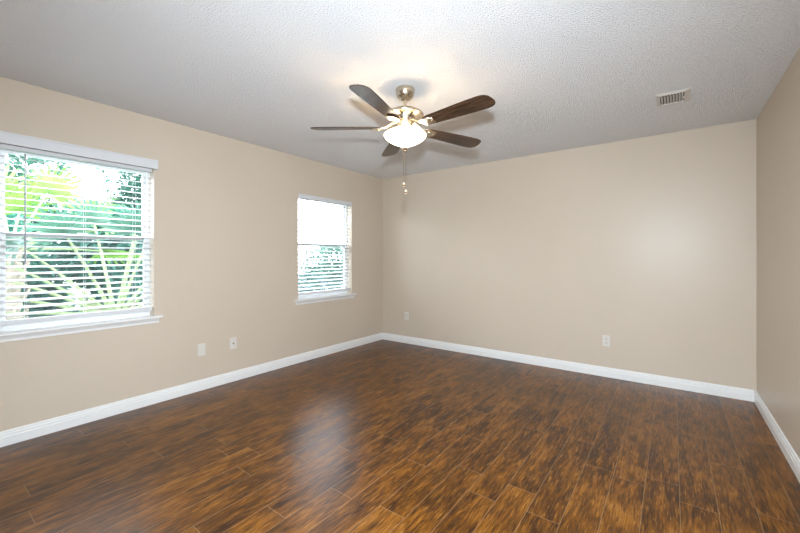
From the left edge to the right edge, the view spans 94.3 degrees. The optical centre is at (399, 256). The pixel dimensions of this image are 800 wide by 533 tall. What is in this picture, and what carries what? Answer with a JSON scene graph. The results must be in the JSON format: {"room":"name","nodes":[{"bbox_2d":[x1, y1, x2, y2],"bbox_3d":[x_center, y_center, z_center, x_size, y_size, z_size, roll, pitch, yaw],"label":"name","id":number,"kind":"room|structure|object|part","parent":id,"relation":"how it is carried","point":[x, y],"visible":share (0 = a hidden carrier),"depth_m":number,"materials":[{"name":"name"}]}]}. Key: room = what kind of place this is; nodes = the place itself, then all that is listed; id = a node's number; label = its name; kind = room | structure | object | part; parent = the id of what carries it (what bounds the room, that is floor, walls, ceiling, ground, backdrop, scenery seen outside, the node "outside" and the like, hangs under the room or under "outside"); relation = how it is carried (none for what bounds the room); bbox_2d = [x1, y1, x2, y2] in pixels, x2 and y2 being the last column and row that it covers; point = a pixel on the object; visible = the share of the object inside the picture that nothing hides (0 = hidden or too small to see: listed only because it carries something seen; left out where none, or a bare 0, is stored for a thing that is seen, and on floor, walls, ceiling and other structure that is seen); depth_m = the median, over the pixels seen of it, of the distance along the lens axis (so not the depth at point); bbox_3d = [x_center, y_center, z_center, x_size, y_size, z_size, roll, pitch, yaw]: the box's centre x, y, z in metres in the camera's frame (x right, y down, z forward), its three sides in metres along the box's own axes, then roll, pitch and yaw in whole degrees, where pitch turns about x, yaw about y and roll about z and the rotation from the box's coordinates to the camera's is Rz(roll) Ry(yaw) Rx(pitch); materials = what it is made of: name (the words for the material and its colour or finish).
{"room":"empty bedroom","nodes":[
{"label":"empty bedroom","id":0,"kind":"room"},
{"bbox_2d":[0,76,381,431],"bbox_3d":[-1.815,0.005,3.683,0.150,2.690,5.320,0,0,36],"label":"wall","id":1,"kind":"structure","parent":0,"point":[224,213],"depth_m":3.45,"materials":[{"name":"beige paint"}]},
{"bbox_2d":[0,149,162,342],"bbox_3d":[-2.411,-0.096,2.834,0.187,1.318,1.017,0,0,36],"label":"window","id":2,"kind":"structure","parent":1,"relation":"in","point":[15,332],"depth_m":2.77,"materials":[{"name":"white plastic"}]},
{"bbox_3d":[-2.473,-0.436,2.880,0.022,0.593,0.863,0,0,36],"label":"sash","id":3,"kind":"part","parent":2,"relation":"part of","materials":[{"name":"glass"}]},
{"bbox_3d":[-2.453,0.151,2.865,0.024,0.647,0.863,0,0,36],"label":"sash","id":4,"kind":"part","parent":2,"relation":"part of","materials":[{"name":"glass"}]},
{"bbox_2d":[0,131,158,325],"bbox_3d":[-2.376,-0.181,2.808,0.131,1.275,0.935,0,0,36],"label":"window blind","id":5,"kind":"object","parent":2,"relation":"attached to","point":[5,137],"visible":1,"depth_m":2.74,"materials":[{"name":"white plastic"}]},
{"bbox_3d":[-2.597,-0.139,2.571,0.057,1.153,0.002,0,0,36],"label":"ladder cord","id":6,"kind":"part","parent":5,"relation":"part of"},
{"bbox_3d":[-2.406,-0.739,2.830,0.052,0.028,0.895,0,0,36],"label":"head rail","id":7,"kind":"part","parent":5,"relation":"part of","materials":[{"name":"white plastic"}]},
{"bbox_3d":[-2.406,0.442,2.830,0.052,0.028,0.895,0,0,36],"label":"rail","id":8,"kind":"part","parent":5,"relation":"part of","materials":[{"name":"white plastic"}]},
{"bbox_3d":[-2.406,-0.139,2.830,0.057,1.153,0.002,0,0,36],"label":"ladder cord","id":9,"kind":"part","parent":5,"relation":"part of","materials":[{"name":"white fabric"}]},
{"bbox_3d":[-2.387,0.512,2.816,0.127,0.021,1.017,0,0,36],"label":"sill","id":10,"kind":"part","parent":2,"relation":"part of","materials":[{"name":"white paint"}]},
{"bbox_2d":[0,332,382,447],"bbox_3d":[-1.749,1.200,3.634,0.016,0.099,5.020,0,0,36],"label":"baseboard","id":11,"kind":"structure","parent":1,"relation":"attached to","point":[26,432],"depth_m":3.16,"materials":[{"name":"white paint"}]},
{"bbox_2d":[197,343,205,356],"bbox_3d":[-1.863,0.874,3.486,0.007,0.118,0.074,0,0,36],"label":"wall plate","id":12,"kind":"object","parent":1,"relation":"attached to","point":[201,348],"visible":1,"depth_m":3.48,"materials":[{"name":"white plastic"}]},
{"bbox_2d":[230,337,236,349],"bbox_3d":[-1.676,0.870,3.734,0.013,0.118,0.074,0,0,36],"label":"wall outlet","id":13,"kind":"object","parent":1,"relation":"attached to","point":[233,341],"visible":1,"depth_m":3.73,"materials":[{"name":"white plastic"}]},
{"bbox_2d":[294,198,356,304],"bbox_3d":[-0.977,-0.096,4.783,0.187,1.318,1.017,0,0,36],"label":"window","id":14,"kind":"structure","parent":1,"relation":"in","point":[328,296],"depth_m":4.92,"materials":[{"name":"white plastic"}]},
{"bbox_3d":[-1.039,-0.436,4.829,0.022,0.593,0.863,0,0,36],"label":"sash","id":15,"kind":"part","parent":14,"relation":"part of","materials":[{"name":"glass"}]},
{"bbox_3d":[-1.019,0.151,4.814,0.024,0.647,0.863,0,0,36],"label":"sash","id":16,"kind":"part","parent":14,"relation":"part of","materials":[{"name":"glass"}]},
{"bbox_2d":[298,193,351,294],"bbox_3d":[-0.962,-0.148,4.772,0.080,1.209,0.903,0,0,36],"label":"window blind","id":17,"kind":"object","parent":14,"relation":"attached to","point":[304,196],"visible":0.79,"depth_m":4.72,"materials":[{"name":"white plastic"}]},
{"bbox_3d":[-0.971,0.442,4.779,0.052,0.028,0.895,0,0,36],"label":"rail","id":18,"kind":"part","parent":17,"relation":"part of","materials":[{"name":"white plastic"}]},
{"bbox_3d":[-0.952,0.512,4.765,0.127,0.021,1.017,0,0,36],"label":"sill","id":19,"kind":"part","parent":14,"relation":"part of","materials":[{"name":"white paint"}]},
{"bbox_2d":[0,339,799,532],"bbox_3d":[-0.084,1.300,2.408,4.150,0.100,5.020,0,0,36],"label":"floor","id":20,"kind":"structure","parent":0,"point":[380,436],"depth_m":2.29,"materials":[{"name":"brown wood"}]},
{"bbox_2d":[0,0,799,178],"bbox_3d":[-0.084,-1.265,2.408,4.150,0.150,5.020,0,0,36],"label":"ceiling","id":21,"kind":"structure","parent":0,"point":[559,75],"depth_m":2.32,"materials":[{"name":"white paint"}]},
{"bbox_2d":[310,84,495,193],"bbox_3d":[0.061,-0.817,2.591,1.284,0.744,1.304,0,0,36],"label":"ceiling fan","id":22,"kind":"object","parent":21,"relation":"hanging from","point":[405,135],"visible":1,"depth_m":2.53,"materials":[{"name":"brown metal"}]},
{"bbox_3d":[-0.393,-0.926,2.672,0.506,0.006,0.139,1,12,6],"label":"blade","id":23,"kind":"part","parent":22,"relation":"part of","materials":[{"name":"brown wood"}]},
{"bbox_3d":[-0.139,-0.925,2.233,0.139,0.006,0.506,13,4,24],"label":"blade","id":24,"kind":"part","parent":22,"relation":"part of","materials":[{"name":"brown wood"}]},
{"bbox_3d":[-0.053,-0.904,3.050,0.139,0.006,0.506,-12,1,-12],"label":"blade","id":25,"kind":"part","parent":22,"relation":"part of","materials":[{"name":"brown wood"}]},
{"bbox_3d":[0.037,-0.830,2.628,0.298,0.093,0.298,0,0,36],"label":"lamp shade","id":26,"kind":"part","parent":22,"relation":"part of","materials":[{"name":"white glass"}]},
{"bbox_3d":[0.410,-0.905,2.844,0.506,0.006,0.139,2,-12,-30],"label":"blade","id":27,"kind":"part","parent":22,"relation":"part of","materials":[{"name":"brown wood"}]},
{"bbox_3d":[0.358,-0.922,2.339,0.506,0.006,0.139,-1,-12,42],"label":"blade","id":28,"kind":"part","parent":22,"relation":"part of","materials":[{"name":"brown wood"}]},
{"bbox_2d":[656,88,690,105],"bbox_3d":[2.037,-1.180,2.767,0.202,0.020,0.248,0,0,36],"label":"ceiling vent","id":29,"kind":"object","parent":21,"relation":"in","point":[682,95],"visible":1,"depth_m":2.75,"materials":[{"name":"metal"}]},
{"bbox_2d":[382,119,756,392],"bbox_3d":[1.448,0.005,4.490,4.150,2.690,0.150,0,0,36],"label":"wall","id":30,"kind":"structure","parent":0,"point":[648,244],"depth_m":3.95,"materials":[{"name":"beige paint"}]},
{"bbox_2d":[404,312,408,319],"bbox_3d":[0.094,0.860,5.388,0.074,0.118,0.009,0,0,36],"label":"wall outlet","id":31,"kind":"object","parent":30,"relation":"attached to","point":[406,314],"visible":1,"depth_m":5.38,"materials":[{"name":"white plastic"}]},
{"bbox_2d":[383,333,753,401],"bbox_3d":[1.399,1.200,4.423,4.118,0.099,0.016,0,0,36],"label":"baseboard","id":32,"kind":"structure","parent":30,"relation":"attached to","point":[664,381],"depth_m":3.94,"materials":[{"name":"white paint"}]},
{"bbox_2d":[602,335,610,346],"bbox_3d":[2.154,0.876,3.872,0.074,0.118,0.009,0,0,36],"label":"wall outlet","id":33,"kind":"object","parent":30,"relation":"attached to","point":[606,339],"visible":1,"depth_m":3.87,"materials":[{"name":"white plastic"}]},
{"bbox_2d":[757,48,799,458],"bbox_3d":[1.648,0.005,1.134,0.150,2.690,5.320,0,0,36],"label":"wall","id":34,"kind":"structure","parent":0,"point":[778,122],"depth_m":2.46,"materials":[{"name":"beige paint"}]},
{"bbox_2d":[754,390,799,482],"bbox_3d":[1.581,1.200,1.183,0.016,0.099,5.020,0,0,36],"label":"baseboard","id":35,"kind":"structure","parent":34,"relation":"attached to","point":[786,448],"depth_m":2.45,"materials":[{"name":"white paint"}]},
{"label":"outside","id":36,"kind":"structure","parent":0,"visible":0},
{"bbox_2d":[67,276,342,307],"bbox_3d":[-7.863,1.550,15.719,23.840,0.100,44.000,0,0,36],"label":"ground","id":37,"kind":"structure","parent":36,"point":[73,288],"depth_m":15.68,"materials":[{"name":"green plant"}]},
{"bbox_2d":[6,211,52,316],"bbox_3d":[-5.989,0.482,5.183,2.114,2.404,1.771,0,0,36],"label":"leafy shrub","id":38,"kind":"object","parent":37,"relation":"on","point":[32,263],"visible":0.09,"depth_m":5.41,"materials":[{"name":"green plant"}]},
{"bbox_2d":[5,154,77,271],"bbox_3d":[-8.613,-0.400,7.895,2.735,4.235,2.340,0,0,16],"label":"leafy tree","id":39,"kind":"object","parent":37,"relation":"on","point":[29,162],"visible":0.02,"depth_m":7.87,"materials":[{"name":"green plant"}]},
{"bbox_2d":[22,242,79,318],"bbox_3d":[-6.821,0.604,6.879,1.010,2.126,1.565,0,0,23],"label":"leafy shrub","id":40,"kind":"object","parent":37,"relation":"on","point":[46,255],"visible":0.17,"depth_m":6.91,"materials":[{"name":"green plant"}]},
{"bbox_2d":[5,162,141,319],"bbox_3d":[-4.546,0.143,4.433,1.058,2.713,2.776,0,0,36],"label":"fan palm","id":41,"kind":"object","parent":37,"relation":"on","point":[48,179],"visible":0.3,"depth_m":4.59,"materials":[{"name":"green plant"}]},
{"bbox_2d":[5,194,142,314],"bbox_3d":[-3.110,0.408,3.901,0.890,2.185,2.758,0,0,36],"label":"fan palm","id":42,"kind":"object","parent":37,"relation":"on","point":[80,213],"visible":0.24,"depth_m":3.76,"materials":[{"name":"green plant"}]},
{"bbox_2d":[45,202,142,312],"bbox_3d":[-5.057,0.379,6.518,1.889,2.610,1.766,0,0,36],"label":"leafy shrub","id":43,"kind":"object","parent":37,"relation":"on","point":[76,244],"visible":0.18,"depth_m":6.10,"materials":[{"name":"green plant"}]},
{"bbox_2d":[89,167,142,305],"bbox_3d":[-7.023,-0.726,10.061,2.516,4.916,2.568,0,0,36],"label":"leafy tree","id":44,"kind":"object","parent":37,"relation":"on","point":[126,177],"visible":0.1,"depth_m":9.48,"materials":[{"name":"green plant"}]},
{"bbox_2d":[298,270,337,291],"bbox_3d":[-1.961,0.935,7.649,1.935,1.342,1.775,0,0,36],"label":"leafy shrub","id":45,"kind":"object","parent":37,"relation":"on","point":[308,275],"visible":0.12,"depth_m":7.77,"materials":[{"name":"green plant"}]},
{"bbox_2d":[298,246,342,290],"bbox_3d":[-2.257,0.626,12.177,3.348,2.102,3.248,0,0,36],"label":"leafy shrub","id":46,"kind":"object","parent":37,"relation":"on","point":[330,248],"visible":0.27,"depth_m":11.55,"materials":[{"name":"green plant"}]}
]}

